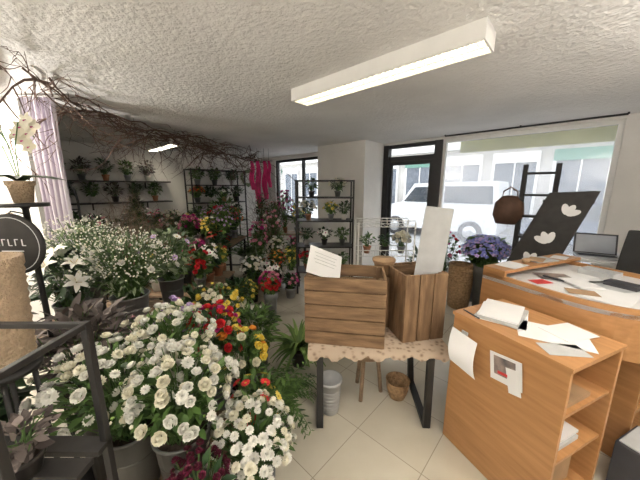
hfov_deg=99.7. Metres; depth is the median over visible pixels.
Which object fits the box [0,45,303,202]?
decorative branches
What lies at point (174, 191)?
wall
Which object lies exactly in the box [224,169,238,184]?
potted ficus
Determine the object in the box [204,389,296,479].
flowers
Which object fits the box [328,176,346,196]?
begonias
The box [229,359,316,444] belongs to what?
potted fern
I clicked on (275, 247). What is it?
begonias
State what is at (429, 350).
display table
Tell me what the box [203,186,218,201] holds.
potted ficus
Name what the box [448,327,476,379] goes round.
flyer
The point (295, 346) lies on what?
potted palm
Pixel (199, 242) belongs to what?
azalea
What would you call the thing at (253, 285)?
potted yellow primrose
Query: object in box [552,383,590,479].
folders
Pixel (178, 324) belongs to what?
flowers
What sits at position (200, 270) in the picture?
begonias
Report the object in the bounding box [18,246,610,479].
floor
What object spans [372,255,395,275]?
wooden stool
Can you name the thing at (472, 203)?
van
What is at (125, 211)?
potted plant
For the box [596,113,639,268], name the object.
wall
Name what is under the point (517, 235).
ladder shelf
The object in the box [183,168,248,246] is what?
metal shelving unit
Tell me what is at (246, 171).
wreath
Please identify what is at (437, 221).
price board
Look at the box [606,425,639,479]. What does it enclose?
storage box
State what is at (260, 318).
flowers
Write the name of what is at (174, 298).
flowers
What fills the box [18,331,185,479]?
flowers
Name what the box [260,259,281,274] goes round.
orchid
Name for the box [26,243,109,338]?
flowers
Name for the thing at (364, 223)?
display rack
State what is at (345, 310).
wooden crate
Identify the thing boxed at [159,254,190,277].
potted lilac campanula
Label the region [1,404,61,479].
pot
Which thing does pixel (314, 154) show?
wall
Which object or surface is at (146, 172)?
trailing houseplant
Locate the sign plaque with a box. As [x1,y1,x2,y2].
[0,212,45,272]
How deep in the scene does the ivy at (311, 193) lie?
4.10 m
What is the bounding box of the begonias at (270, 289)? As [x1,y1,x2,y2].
[260,277,281,320]
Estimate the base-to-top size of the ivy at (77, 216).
0.599 m
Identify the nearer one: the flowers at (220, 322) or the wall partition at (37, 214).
the flowers at (220, 322)
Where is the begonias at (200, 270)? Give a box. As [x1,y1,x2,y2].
[186,248,214,288]
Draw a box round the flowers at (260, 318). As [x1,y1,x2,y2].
[231,300,281,380]
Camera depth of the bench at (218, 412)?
1.47 m
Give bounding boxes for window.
[276,156,317,217]
[438,119,625,264]
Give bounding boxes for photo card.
[490,350,521,397]
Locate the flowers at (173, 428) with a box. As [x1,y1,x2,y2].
[107,335,239,479]
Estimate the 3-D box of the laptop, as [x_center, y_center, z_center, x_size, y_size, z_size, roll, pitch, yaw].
[2.873,0.062,2.792,0.340,0.220,0.302,7,13,32]
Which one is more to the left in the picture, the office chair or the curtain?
the curtain
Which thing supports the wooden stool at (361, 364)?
on the floor
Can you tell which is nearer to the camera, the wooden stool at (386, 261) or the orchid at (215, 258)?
the wooden stool at (386, 261)
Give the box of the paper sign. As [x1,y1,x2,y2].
[306,245,341,277]
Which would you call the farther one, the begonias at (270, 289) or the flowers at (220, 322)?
the begonias at (270, 289)
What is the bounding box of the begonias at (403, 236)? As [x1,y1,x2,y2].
[391,230,411,253]
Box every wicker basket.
[386,371,409,400]
[447,261,473,309]
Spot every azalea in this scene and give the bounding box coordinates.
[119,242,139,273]
[177,213,200,239]
[181,239,205,275]
[248,219,268,271]
[258,270,281,291]
[276,190,293,232]
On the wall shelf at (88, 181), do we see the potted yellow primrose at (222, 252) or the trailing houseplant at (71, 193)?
the trailing houseplant at (71, 193)
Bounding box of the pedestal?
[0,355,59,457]
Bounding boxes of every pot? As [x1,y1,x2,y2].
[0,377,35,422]
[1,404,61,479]
[28,292,146,479]
[323,370,341,415]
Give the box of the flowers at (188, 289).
[175,281,216,381]
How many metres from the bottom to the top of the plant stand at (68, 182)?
1.860 m
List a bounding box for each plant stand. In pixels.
[0,202,94,479]
[0,320,118,479]
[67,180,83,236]
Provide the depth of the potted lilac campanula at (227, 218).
4.34 m
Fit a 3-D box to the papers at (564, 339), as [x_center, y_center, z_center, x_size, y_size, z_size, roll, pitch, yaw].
[1.160,0.457,1.507,0.429,0.026,0.615,-5,12,-23]
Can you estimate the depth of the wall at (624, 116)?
3.68 m
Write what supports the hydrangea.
on the floor
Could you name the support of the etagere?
on the floor
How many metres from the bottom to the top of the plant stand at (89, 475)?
1.579 m
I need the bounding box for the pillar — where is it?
[318,140,383,265]
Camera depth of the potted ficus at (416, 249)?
4.09 m
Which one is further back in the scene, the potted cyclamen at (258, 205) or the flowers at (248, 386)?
the potted cyclamen at (258, 205)
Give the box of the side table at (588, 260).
[573,253,619,265]
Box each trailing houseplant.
[68,182,75,199]
[69,155,90,179]
[80,179,99,202]
[93,156,114,180]
[102,180,124,201]
[116,159,135,180]
[125,182,145,198]
[137,160,155,180]
[146,180,162,200]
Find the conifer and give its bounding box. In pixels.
[118,184,154,245]
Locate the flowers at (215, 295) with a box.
[192,282,247,357]
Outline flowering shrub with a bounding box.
[262,199,287,247]
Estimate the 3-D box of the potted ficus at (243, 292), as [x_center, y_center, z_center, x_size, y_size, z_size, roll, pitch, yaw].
[-0.959,0.723,3.141,0.362,0.682,0.363,0,11,0]
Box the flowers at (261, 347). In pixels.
[216,323,267,395]
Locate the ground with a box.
[286,213,590,263]
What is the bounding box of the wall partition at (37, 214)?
[0,97,59,320]
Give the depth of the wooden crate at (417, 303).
1.85 m
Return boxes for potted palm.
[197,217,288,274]
[267,318,325,374]
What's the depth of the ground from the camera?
8.11 m
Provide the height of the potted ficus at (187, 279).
0.557 m
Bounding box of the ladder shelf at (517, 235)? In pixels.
[511,163,562,252]
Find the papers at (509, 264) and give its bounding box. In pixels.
[495,255,568,268]
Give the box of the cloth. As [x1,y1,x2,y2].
[249,148,271,206]
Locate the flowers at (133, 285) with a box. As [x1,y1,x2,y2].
[57,226,179,323]
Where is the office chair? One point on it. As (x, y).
(629, 258)
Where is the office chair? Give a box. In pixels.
[616,230,639,273]
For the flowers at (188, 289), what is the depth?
2.25 m
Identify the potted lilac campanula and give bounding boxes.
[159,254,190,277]
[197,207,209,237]
[211,205,234,242]
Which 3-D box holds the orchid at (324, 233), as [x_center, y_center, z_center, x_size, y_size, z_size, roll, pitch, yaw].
[0.067,-0.074,4.264,0.259,0.298,0.279,6,12,27]
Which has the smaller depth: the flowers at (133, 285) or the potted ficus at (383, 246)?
the flowers at (133, 285)
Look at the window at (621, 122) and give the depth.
3.31 m
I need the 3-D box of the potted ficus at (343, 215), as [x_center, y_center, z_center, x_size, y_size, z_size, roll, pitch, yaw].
[0.363,-0.473,4.191,0.278,0.309,0.268,3,11,16]
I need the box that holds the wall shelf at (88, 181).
[68,180,172,209]
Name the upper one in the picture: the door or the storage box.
the door
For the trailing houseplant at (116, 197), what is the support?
on the wall shelf at (88, 181)
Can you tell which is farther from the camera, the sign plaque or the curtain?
the curtain
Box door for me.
[379,139,443,255]
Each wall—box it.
[60,140,264,251]
[262,157,317,252]
[275,152,317,160]
[384,115,626,145]
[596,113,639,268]
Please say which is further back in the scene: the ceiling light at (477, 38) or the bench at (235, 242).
the bench at (235, 242)
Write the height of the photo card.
0.191 m
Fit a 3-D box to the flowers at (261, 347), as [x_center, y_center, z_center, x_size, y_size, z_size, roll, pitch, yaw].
[-0.492,0.930,1.769,0.338,0.798,0.362,5,12,25]
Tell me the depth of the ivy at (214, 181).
6.29 m
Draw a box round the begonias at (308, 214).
[299,199,317,219]
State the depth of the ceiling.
1.80 m
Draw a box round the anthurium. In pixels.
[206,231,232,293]
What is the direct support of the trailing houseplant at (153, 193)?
on the wall shelf at (88, 181)
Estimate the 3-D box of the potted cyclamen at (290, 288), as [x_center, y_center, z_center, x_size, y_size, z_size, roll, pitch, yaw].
[-0.457,0.674,4.096,0.336,0.414,0.281,-9,14,-40]
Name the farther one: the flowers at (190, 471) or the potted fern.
the potted fern
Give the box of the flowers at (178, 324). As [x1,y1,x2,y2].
[111,299,216,408]
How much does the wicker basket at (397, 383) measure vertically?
0.150 m
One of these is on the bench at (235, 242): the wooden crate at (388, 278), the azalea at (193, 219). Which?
the azalea at (193, 219)
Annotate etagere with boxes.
[295,180,354,293]
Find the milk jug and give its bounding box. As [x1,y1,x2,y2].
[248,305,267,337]
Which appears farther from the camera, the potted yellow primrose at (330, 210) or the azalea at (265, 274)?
the potted yellow primrose at (330, 210)
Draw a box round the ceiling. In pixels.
[0,0,639,158]
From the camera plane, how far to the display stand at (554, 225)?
2.57 m
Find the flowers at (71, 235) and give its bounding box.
[39,214,130,311]
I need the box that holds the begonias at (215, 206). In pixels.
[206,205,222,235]
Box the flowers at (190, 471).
[165,438,237,479]
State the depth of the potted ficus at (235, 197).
6.76 m
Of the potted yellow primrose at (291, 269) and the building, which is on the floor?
the potted yellow primrose at (291, 269)
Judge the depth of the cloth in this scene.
5.76 m
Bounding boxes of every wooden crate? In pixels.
[304,264,386,348]
[373,277,389,327]
[386,261,448,342]
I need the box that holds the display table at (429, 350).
[308,327,449,427]
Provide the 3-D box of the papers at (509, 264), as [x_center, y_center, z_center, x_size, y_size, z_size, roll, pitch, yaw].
[1.720,0.148,2.154,0.786,0.041,0.159,-5,12,-23]
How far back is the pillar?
5.03 m
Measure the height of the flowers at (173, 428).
0.732 m
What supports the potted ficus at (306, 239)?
on the etagere
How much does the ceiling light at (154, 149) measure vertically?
0.095 m
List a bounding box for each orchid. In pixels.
[0,112,66,202]
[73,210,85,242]
[197,243,221,282]
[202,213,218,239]
[215,186,231,201]
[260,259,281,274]
[316,226,332,244]
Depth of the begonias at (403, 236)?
3.26 m
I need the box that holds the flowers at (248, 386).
[230,368,284,436]
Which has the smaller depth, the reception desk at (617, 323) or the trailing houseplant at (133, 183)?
the reception desk at (617, 323)
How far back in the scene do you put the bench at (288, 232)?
5.68 m
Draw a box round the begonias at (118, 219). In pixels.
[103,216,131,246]
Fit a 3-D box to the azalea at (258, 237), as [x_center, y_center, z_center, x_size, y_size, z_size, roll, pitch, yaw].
[-1.104,0.162,4.920,0.431,1.104,0.423,0,11,0]
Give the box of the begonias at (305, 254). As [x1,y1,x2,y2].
[298,250,308,268]
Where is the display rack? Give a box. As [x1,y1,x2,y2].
[354,218,416,276]
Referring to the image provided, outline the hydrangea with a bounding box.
[459,234,511,305]
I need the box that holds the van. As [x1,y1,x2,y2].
[390,181,508,241]
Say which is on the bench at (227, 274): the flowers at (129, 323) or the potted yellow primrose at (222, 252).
the potted yellow primrose at (222, 252)
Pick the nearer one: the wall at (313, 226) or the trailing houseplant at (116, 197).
the trailing houseplant at (116, 197)
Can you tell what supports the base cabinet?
on the floor
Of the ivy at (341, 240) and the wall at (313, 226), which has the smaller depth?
the ivy at (341, 240)
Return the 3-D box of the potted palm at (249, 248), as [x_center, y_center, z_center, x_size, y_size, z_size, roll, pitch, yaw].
[-1.357,0.160,5.185,2.101,1.007,1.833,-6,12,-27]
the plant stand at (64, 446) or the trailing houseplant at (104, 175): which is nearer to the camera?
the plant stand at (64, 446)
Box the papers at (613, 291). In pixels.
[524,266,639,307]
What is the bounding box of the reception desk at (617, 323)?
[479,253,639,456]
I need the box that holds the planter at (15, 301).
[0,252,37,368]
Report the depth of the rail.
3.38 m
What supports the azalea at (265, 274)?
on the floor
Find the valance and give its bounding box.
[460,125,617,152]
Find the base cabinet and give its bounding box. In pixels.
[443,299,627,479]
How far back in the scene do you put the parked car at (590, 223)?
6.63 m
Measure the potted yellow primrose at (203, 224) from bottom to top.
0.455 m
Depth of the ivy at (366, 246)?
3.29 m
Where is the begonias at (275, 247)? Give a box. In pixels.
[265,235,284,266]
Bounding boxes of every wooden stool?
[355,357,381,401]
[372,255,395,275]
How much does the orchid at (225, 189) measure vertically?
0.402 m
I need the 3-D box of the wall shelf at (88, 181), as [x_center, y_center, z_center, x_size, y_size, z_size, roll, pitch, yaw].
[-4.053,-0.827,5.029,0.340,0.545,2.300,10,15,42]
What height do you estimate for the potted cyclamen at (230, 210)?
0.630 m
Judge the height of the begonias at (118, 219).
0.501 m
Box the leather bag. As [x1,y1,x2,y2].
[492,186,523,224]
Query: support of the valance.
attached to the ceiling
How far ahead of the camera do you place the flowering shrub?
5.17 m
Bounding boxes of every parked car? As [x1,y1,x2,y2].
[290,194,317,217]
[520,199,602,245]
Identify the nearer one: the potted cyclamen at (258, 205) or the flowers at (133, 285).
the flowers at (133, 285)
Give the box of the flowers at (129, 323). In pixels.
[117,314,159,373]
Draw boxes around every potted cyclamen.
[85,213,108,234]
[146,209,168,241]
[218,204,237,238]
[255,192,269,231]
[281,272,300,298]
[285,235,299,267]
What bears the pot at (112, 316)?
on the floor
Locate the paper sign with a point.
(321, 263)
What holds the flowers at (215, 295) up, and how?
on the floor
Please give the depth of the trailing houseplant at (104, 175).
4.96 m
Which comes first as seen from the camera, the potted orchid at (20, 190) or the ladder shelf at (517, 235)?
the potted orchid at (20, 190)
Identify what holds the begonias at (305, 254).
on the etagere
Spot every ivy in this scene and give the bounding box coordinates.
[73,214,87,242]
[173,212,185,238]
[189,166,204,184]
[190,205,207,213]
[206,168,222,184]
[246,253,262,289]
[304,177,318,196]
[334,227,349,244]
[336,251,349,263]
[359,231,376,253]
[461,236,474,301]
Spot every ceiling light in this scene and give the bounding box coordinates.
[146,138,180,151]
[291,16,495,105]
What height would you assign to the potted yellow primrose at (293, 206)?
0.716 m
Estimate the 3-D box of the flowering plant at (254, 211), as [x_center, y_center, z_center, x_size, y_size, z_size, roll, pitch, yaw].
[-1.218,-0.342,5.076,1.474,2.035,1.958,-10,15,-43]
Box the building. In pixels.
[281,141,614,234]
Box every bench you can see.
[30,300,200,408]
[108,271,234,299]
[153,236,246,273]
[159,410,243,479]
[253,231,305,258]
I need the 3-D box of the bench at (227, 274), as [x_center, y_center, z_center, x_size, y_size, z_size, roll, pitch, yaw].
[-1.750,0.764,3.408,1.100,0.500,0.892,0,11,0]
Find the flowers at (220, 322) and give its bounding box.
[186,299,243,409]
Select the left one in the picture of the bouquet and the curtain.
the curtain
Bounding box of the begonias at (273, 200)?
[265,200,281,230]
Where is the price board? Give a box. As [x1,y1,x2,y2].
[414,206,453,274]
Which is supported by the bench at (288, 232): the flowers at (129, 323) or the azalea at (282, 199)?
the azalea at (282, 199)
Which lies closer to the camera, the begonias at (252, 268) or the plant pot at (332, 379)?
the plant pot at (332, 379)
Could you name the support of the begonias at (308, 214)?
on the etagere
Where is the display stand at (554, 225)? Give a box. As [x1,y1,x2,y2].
[506,191,600,261]
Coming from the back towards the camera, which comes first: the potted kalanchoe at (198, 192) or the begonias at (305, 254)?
the potted kalanchoe at (198, 192)
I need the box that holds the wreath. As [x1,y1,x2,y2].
[240,169,254,186]
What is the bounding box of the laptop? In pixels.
[572,232,618,260]
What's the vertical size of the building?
9.100 m
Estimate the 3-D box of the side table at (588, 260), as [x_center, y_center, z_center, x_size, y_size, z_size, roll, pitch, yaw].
[3.126,0.664,2.757,0.920,0.945,0.600,10,15,42]
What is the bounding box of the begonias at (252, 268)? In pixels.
[239,255,264,302]
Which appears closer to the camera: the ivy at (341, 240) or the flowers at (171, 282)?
the flowers at (171, 282)
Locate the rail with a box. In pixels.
[445,112,629,136]
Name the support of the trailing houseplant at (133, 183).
on the wall shelf at (88, 181)
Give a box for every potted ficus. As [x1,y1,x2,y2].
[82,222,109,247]
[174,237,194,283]
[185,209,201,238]
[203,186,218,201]
[223,276,252,322]
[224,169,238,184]
[227,186,243,200]
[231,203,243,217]
[298,227,315,244]
[335,200,351,219]
[377,232,392,253]
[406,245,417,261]
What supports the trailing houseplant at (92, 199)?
on the wall shelf at (88, 181)
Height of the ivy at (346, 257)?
0.304 m
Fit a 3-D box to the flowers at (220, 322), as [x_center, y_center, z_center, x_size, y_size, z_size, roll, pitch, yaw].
[-0.695,0.857,1.820,0.389,0.924,0.381,8,13,34]
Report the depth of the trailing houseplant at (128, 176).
5.21 m
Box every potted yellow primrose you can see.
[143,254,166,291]
[197,217,217,242]
[213,245,228,275]
[233,276,258,305]
[283,246,295,274]
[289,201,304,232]
[322,200,338,219]
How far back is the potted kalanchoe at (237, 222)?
4.88 m
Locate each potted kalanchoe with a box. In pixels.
[188,184,205,202]
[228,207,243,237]
[267,249,287,288]
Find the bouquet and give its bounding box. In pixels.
[443,231,461,271]
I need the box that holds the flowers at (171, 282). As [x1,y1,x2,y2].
[137,224,198,303]
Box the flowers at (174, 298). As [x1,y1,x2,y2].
[150,295,204,344]
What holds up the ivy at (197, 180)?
on the metal shelving unit at (190, 169)
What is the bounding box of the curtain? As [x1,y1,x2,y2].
[6,95,76,297]
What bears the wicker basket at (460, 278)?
on the floor
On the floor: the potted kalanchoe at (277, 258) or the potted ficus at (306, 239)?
the potted kalanchoe at (277, 258)
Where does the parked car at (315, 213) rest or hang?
on the ground
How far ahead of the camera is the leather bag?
3.28 m
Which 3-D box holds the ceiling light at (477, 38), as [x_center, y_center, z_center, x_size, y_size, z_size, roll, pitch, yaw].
[0.344,-1.124,1.839,1.420,0.095,0.192,10,15,42]
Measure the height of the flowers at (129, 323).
0.881 m
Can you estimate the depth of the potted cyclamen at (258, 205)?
5.72 m
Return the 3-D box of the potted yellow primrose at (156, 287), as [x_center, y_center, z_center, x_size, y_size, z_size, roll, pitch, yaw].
[-1.844,0.357,3.030,0.332,0.444,0.336,-5,12,-23]
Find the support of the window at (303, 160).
in the wall at (313, 226)
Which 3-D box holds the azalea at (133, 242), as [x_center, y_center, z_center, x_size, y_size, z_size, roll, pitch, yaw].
[-2.146,0.303,3.058,0.328,0.538,0.331,0,11,0]
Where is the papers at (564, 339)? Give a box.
[463,298,599,357]
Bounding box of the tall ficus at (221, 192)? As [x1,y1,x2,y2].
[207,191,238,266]
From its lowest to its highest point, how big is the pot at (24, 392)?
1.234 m

